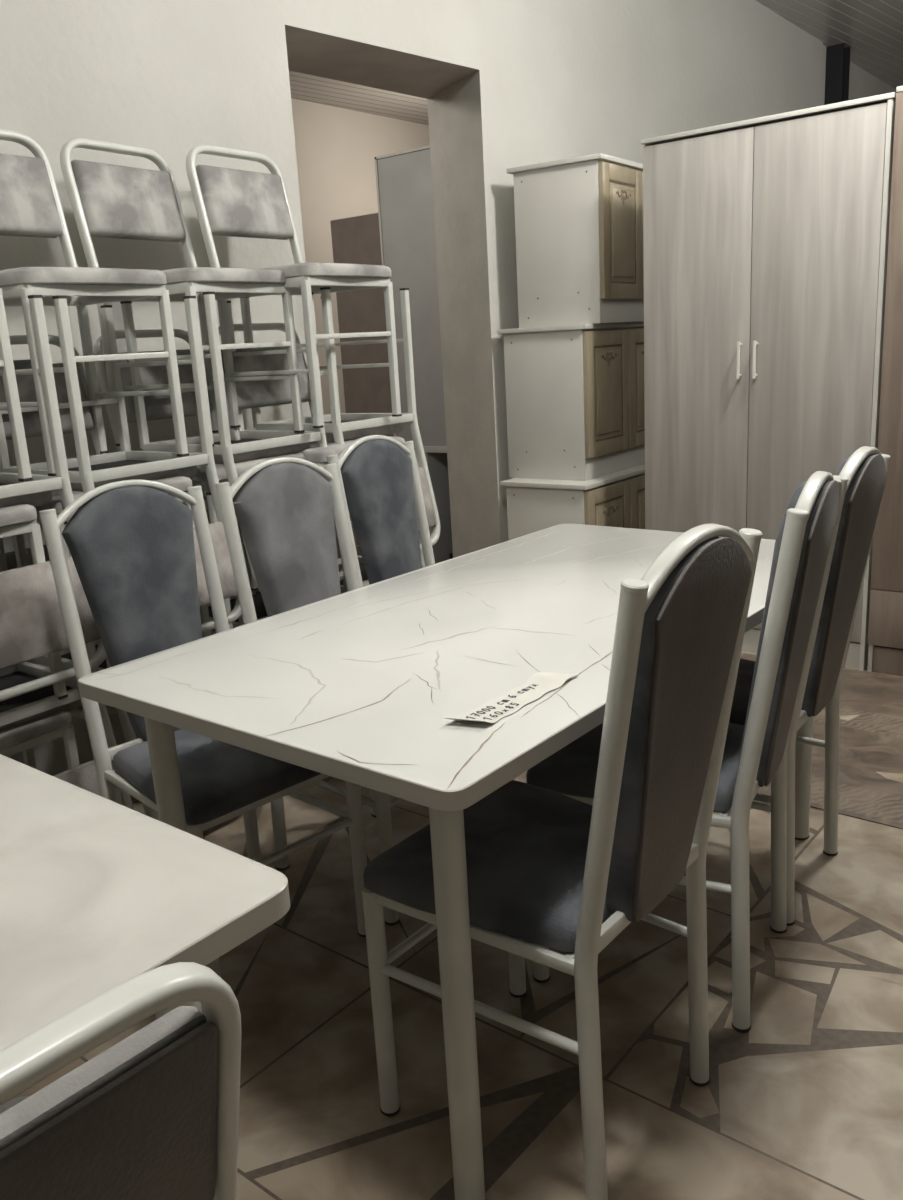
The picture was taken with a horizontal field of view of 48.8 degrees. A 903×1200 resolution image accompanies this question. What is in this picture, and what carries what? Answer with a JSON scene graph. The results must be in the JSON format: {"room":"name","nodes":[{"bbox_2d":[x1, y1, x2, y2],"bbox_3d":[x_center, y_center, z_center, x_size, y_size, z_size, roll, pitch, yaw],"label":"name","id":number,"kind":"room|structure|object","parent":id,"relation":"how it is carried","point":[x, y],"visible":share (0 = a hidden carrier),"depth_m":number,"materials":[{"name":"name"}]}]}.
{"room":"store","nodes":[
{"label":"store","id":0,"kind":"room"},
{"bbox_2d":[291,98,429,414],"bbox_3d":[-1.768,-2.114,7.382,0.200,3.140,10.100,8,19,38],"label":"wall","id":1,"kind":"structure","parent":0,"point":[337,148],"depth_m":8.07,"materials":[{"name":"beige paint"}]},
{"bbox_2d":[0,0,896,775],"bbox_3d":[-0.294,-1.411,4.351,0.611,3.140,13.129,10,19,41],"label":"wall","id":2,"kind":"structure","parent":0,"point":[505,84],"depth_m":4.13,"materials":[{"name":"paint"}]},
{"bbox_2d":[1,517,902,1199],"bbox_3d":[0.904,0.332,3.830,9.300,0.100,13.400,8,19,38],"label":"floor","id":3,"kind":"structure","parent":0,"point":[806,1102],"depth_m":1.85,"materials":[{"name":"tile"}]},
{"bbox_2d":[0,709,79,769],"bbox_3d":[-1.224,0.324,2.425,0.499,0.854,0.408,8,18,37],"label":"chair","id":4,"kind":"object","parent":3,"relation":"on","point":[14,739],"visible":0.34,"depth_m":2.37,"materials":[{"name":"white paint"}]},
{"bbox_2d":[0,521,133,809],"bbox_3d":[-1.110,0.252,2.413,0.499,0.854,0.408,8,18,37],"label":"chair","id":5,"kind":"object","parent":4,"relation":"on","point":[42,701],"visible":0.15,"depth_m":2.44,"materials":[{"name":"white paint"}]},
{"bbox_2d":[0,504,67,698],"bbox_3d":[-1.243,-0.160,2.271,0.499,0.854,0.408,8,18,37],"label":"chair","id":6,"kind":"object","parent":5,"relation":"on","point":[17,519],"visible":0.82,"depth_m":2.27,"materials":[{"name":"white paint"}]},
{"bbox_2d":[0,295,106,701],"bbox_3d":[-1.134,-0.239,2.272,0.499,0.854,0.408,8,18,36],"label":"chair","id":7,"kind":"object","parent":6,"relation":"on","point":[32,626],"visible":0.8,"depth_m":2.25,"materials":[{"name":"white paint"}]},
{"bbox_2d":[0,288,32,481],"bbox_3d":[-1.278,-0.664,2.151,0.499,0.854,0.408,8,18,36],"label":"chair","id":8,"kind":"object","parent":7,"relation":"on","point":[13,406],"visible":1,"depth_m":2.22,"materials":[{"name":"white paint"}]},
{"bbox_2d":[5,522,117,768],"bbox_3d":[-0.961,0.216,2.783,0.499,0.854,0.408,8,18,37],"label":"chair","id":9,"kind":"object","parent":3,"relation":"on","point":[29,760],"visible":0.02,"depth_m":2.73,"materials":[{"name":"white paint"}]},
{"bbox_2d":[12,492,232,820],"bbox_3d":[-0.858,0.146,2.765,0.499,0.854,0.408,8,18,37],"label":"chair","id":10,"kind":"object","parent":9,"relation":"on","point":[18,540],"visible":0.08,"depth_m":2.67,"materials":[{"name":"white paint"}]},
{"bbox_2d":[0,335,210,637],"bbox_3d":[-0.980,-0.268,2.629,0.499,0.854,0.408,8,18,37],"label":"chair","id":11,"kind":"object","parent":10,"relation":"on","point":[26,391],"visible":0.19,"depth_m":2.67,"materials":[{"name":"white paint"}]},
{"bbox_2d":[0,295,241,632],"bbox_3d":[-0.882,-0.345,2.623,0.499,0.854,0.408,8,18,36],"label":"chair","id":12,"kind":"object","parent":11,"relation":"on","point":[87,473],"visible":0.54,"depth_m":2.62,"materials":[{"name":"white paint"}]},
{"bbox_2d":[0,129,188,475],"bbox_3d":[-1.016,-0.772,2.510,0.499,0.854,0.408,8,18,36],"label":"chair","id":13,"kind":"object","parent":12,"relation":"on","point":[30,203],"visible":0.98,"depth_m":2.57,"materials":[{"name":"white paint"}]},
{"bbox_2d":[0,962,241,1199],"bbox_3d":[-0.449,0.680,0.884,0.499,0.854,0.408,9,19,40],"label":"chair","id":14,"kind":"object","parent":3,"relation":"on","point":[154,1115],"visible":1,"depth_m":0.73,"materials":[{"name":"white paint"}]},
{"bbox_2d":[0,754,289,1050],"bbox_3d":[-0.783,0.669,1.206,1.100,0.750,0.700,8,19,38],"label":"dining table","id":15,"kind":"object","parent":3,"relation":"on","point":[98,893],"visible":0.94,"depth_m":1.02,"materials":[{"name":"white laminate"}]},
{"bbox_2d":[39,480,366,977],"bbox_3d":[-0.528,0.266,2.155,0.525,1.025,0.421,11,20,44],"label":"dining chair","id":16,"kind":"object","parent":3,"relation":"on","point":[130,543],"visible":0.63,"depth_m":2.15,"materials":[{"name":"white paint"}]},
{"bbox_2d":[202,491,209,523],"bbox_3d":[-0.706,0.102,3.170,0.499,0.854,0.408,7,18,36],"label":"chair","id":17,"kind":"object","parent":3,"relation":"on","point":[203,492],"visible":0.03,"depth_m":3.30,"materials":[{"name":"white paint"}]},
{"bbox_2d":[208,517,267,630],"bbox_3d":[-0.603,0.032,3.126,0.499,0.854,0.408,8,18,37],"label":"chair","id":18,"kind":"object","parent":17,"relation":"on","point":[260,610],"visible":0.06,"depth_m":3.16,"materials":[{"name":"white paint"}]},
{"bbox_2d":[93,329,304,544],"bbox_3d":[-0.726,-0.388,3.014,0.499,0.854,0.408,7,18,36],"label":"chair","id":19,"kind":"object","parent":18,"relation":"on","point":[157,407],"visible":0.14,"depth_m":2.99,"materials":[{"name":"white paint"}]},
{"bbox_2d":[120,291,344,590],"bbox_3d":[-0.627,-0.465,2.982,0.499,0.854,0.408,8,18,36],"label":"chair","id":20,"kind":"object","parent":19,"relation":"on","point":[253,444],"visible":0.46,"depth_m":2.88,"materials":[{"name":"white paint"}]},
{"bbox_2d":[60,138,304,446],"bbox_3d":[-0.766,-0.896,2.886,0.499,0.854,0.408,6,17,33],"label":"chair","id":21,"kind":"object","parent":20,"relation":"on","point":[107,200],"visible":0.77,"depth_m":2.87,"materials":[{"name":"white paint"}]},
{"bbox_2d":[238,523,255,594],"bbox_3d":[-0.427,0.023,3.412,0.499,0.854,0.408,8,18,37],"label":"chair","id":22,"kind":"object","parent":3,"relation":"on","point":[244,549],"visible":0.02,"depth_m":3.33,"materials":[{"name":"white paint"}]},
{"bbox_2d":[338,448,425,593],"bbox_3d":[-0.336,-0.082,3.475,0.499,0.854,0.408,8,18,37],"label":"chair","id":23,"kind":"object","parent":22,"relation":"on","point":[343,586],"visible":0.02,"depth_m":3.50,"materials":[{"name":"white paint"}]},
{"bbox_2d":[218,323,404,590],"bbox_3d":[-0.447,-0.474,3.254,0.499,0.854,0.408,8,18,37],"label":"chair","id":24,"kind":"object","parent":23,"relation":"on","point":[258,393],"visible":0.23,"depth_m":3.25,"materials":[{"name":"white paint"}]},
{"bbox_2d":[240,287,440,550],"bbox_3d":[-0.361,-0.586,3.330,0.499,0.854,0.408,8,18,36],"label":"chair","id":25,"kind":"object","parent":24,"relation":"on","point":[339,427],"visible":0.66,"depth_m":3.29,"materials":[{"name":"white paint"}]},
{"bbox_2d":[186,145,401,427],"bbox_3d":[-0.484,-0.991,3.129,0.499,0.854,0.408,7,18,35],"label":"chair","id":26,"kind":"object","parent":25,"relation":"on","point":[228,202],"visible":0.84,"depth_m":3.09,"materials":[{"name":"white paint"}]},
{"bbox_2d":[215,457,403,924],"bbox_3d":[-0.225,0.171,2.456,0.525,1.025,0.421,9,19,39],"label":"dining chair","id":27,"kind":"object","parent":3,"relation":"on","point":[286,509],"visible":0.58,"depth_m":2.45,"materials":[{"name":"fabric"}]},
{"bbox_2d":[330,212,393,545],"bbox_3d":[-0.342,-1.354,6.333,0.570,2.040,0.398,8,19,38],"label":"tall cabinet","id":28,"kind":"object","parent":3,"relation":"on","point":[355,239],"visible":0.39,"depth_m":6.13,"materials":[{"name":"brown wood laminate"}]},
{"bbox_2d":[326,435,434,587],"bbox_3d":[-0.021,0.032,2.946,0.525,1.025,0.421,7,18,35],"label":"dining chair","id":29,"kind":"object","parent":3,"relation":"on","point":[379,478],"visible":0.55,"depth_m":2.94,"materials":[{"name":"grey fabric"}]},
{"bbox_2d":[375,145,452,562],"bbox_3d":[0.056,-1.374,5.812,0.678,2.296,0.512,8,19,38],"label":"tall cabinet","id":30,"kind":"object","parent":3,"relation":"on","point":[403,178],"visible":0.13,"depth_m":5.60,"materials":[{"name":"grey laminate"}]},
{"bbox_2d":[78,523,813,1199],"bbox_3d":[0.186,0.367,2.155,0.850,0.750,1.585,8,19,38],"label":"dining table","id":31,"kind":"object","parent":3,"relation":"on","point":[360,686],"visible":0.71,"depth_m":1.66,"materials":[{"name":"white laminate"}]},
{"bbox_2d":[445,672,577,722],"bbox_3d":[0.097,0.145,1.509,0.063,0.011,0.276,8,19,38],"label":"paper note","id":32,"kind":"object","parent":31,"relation":"on","point":[538,684],"visible":1,"depth_m":1.51,"materials":[{"name":"grey paper"}]},
{"bbox_2d":[362,524,761,1199],"bbox_3d":[0.174,0.371,1.595,0.525,1.025,0.421,8,19,38],"label":"dining chair","id":33,"kind":"object","parent":3,"relation":"on","point":[547,868],"visible":0.98,"depth_m":1.44,"materials":[{"name":"white paint"}]},
{"bbox_2d":[500,464,644,539],"bbox_3d":[0.659,-0.285,4.744,0.446,0.660,0.818,8,18,37],"label":"base cabinet","id":34,"kind":"object","parent":3,"relation":"on","point":[616,499],"visible":0.39,"depth_m":4.42,"materials":[{"name":"white laminate"}]},
{"bbox_2d":[497,322,644,480],"bbox_3d":[0.640,-0.952,4.686,0.446,0.660,0.818,8,18,36],"label":"base cabinet","id":35,"kind":"object","parent":34,"relation":"on","point":[575,407],"visible":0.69,"depth_m":4.39,"materials":[{"name":"white laminate"}]},
{"bbox_2d":[507,153,643,327],"bbox_3d":[0.665,-1.597,4.532,0.446,0.660,0.818,7,18,34],"label":"base cabinet","id":36,"kind":"object","parent":35,"relation":"on","point":[579,220],"visible":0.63,"depth_m":4.22,"materials":[{"name":"white laminate"}]},
{"bbox_2d":[526,471,840,1031],"bbox_3d":[0.461,0.256,1.978,0.525,1.025,0.421,5,17,28],"label":"dining chair","id":37,"kind":"object","parent":3,"relation":"on","point":[755,752],"visible":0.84,"depth_m":1.80,"materials":[{"name":"white paint"}]},
{"bbox_2d":[641,92,896,670],"bbox_3d":[1.286,-0.799,3.949,0.918,1.985,0.528,8,19,38],"label":"wardrobe","id":38,"kind":"object","parent":3,"relation":"on","point":[766,238],"visible":0.81,"depth_m":3.68,"materials":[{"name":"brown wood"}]},
{"bbox_2d":[729,446,890,925],"bbox_3d":[0.681,0.158,2.304,0.525,1.025,0.421,7,18,35],"label":"dining chair","id":39,"kind":"object","parent":3,"relation":"on","point":[862,475],"visible":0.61,"depth_m":2.12,"materials":[{"name":"white paint"}]},
{"bbox_2d":[740,653,902,828],"bbox_3d":[1.660,0.474,2.906,2.950,0.003,1.175,8,19,38],"label":"rug","id":40,"kind":"object","parent":3,"relation":"on","point":[871,704],"visible":0.12,"depth_m":3.04,"materials":[{"name":"beige carpet"}]},
{"bbox_2d":[824,43,850,104],"bbox_3d":[2.814,-2.387,7.429,0.130,3.139,0.150,8,19,38],"label":"steel column","id":41,"kind":"structure","parent":3,"relation":"on","point":[837,72],"depth_m":7.04,"materials":[{"name":"black"}]},
{"bbox_2d":[867,86,902,675],"bbox_3d":[2.009,-0.697,3.365,0.940,1.999,0.545,8,19,38],"label":"wardrobe","id":42,"kind":"object","parent":3,"relation":"on","point":[885,628],"visible":1,"depth_m":3.50,"materials":[{"name":"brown laminate"}]},
{"bbox_2d":[289,0,902,124],"bbox_3d":[0.725,-2.800,3.018,9.300,0.100,13.400,8,19,38],"label":"ceiling","id":43,"kind":"structure","parent":0,"point":[873,29],"depth_m":7.05,"materials":[{"name":"white paint"}]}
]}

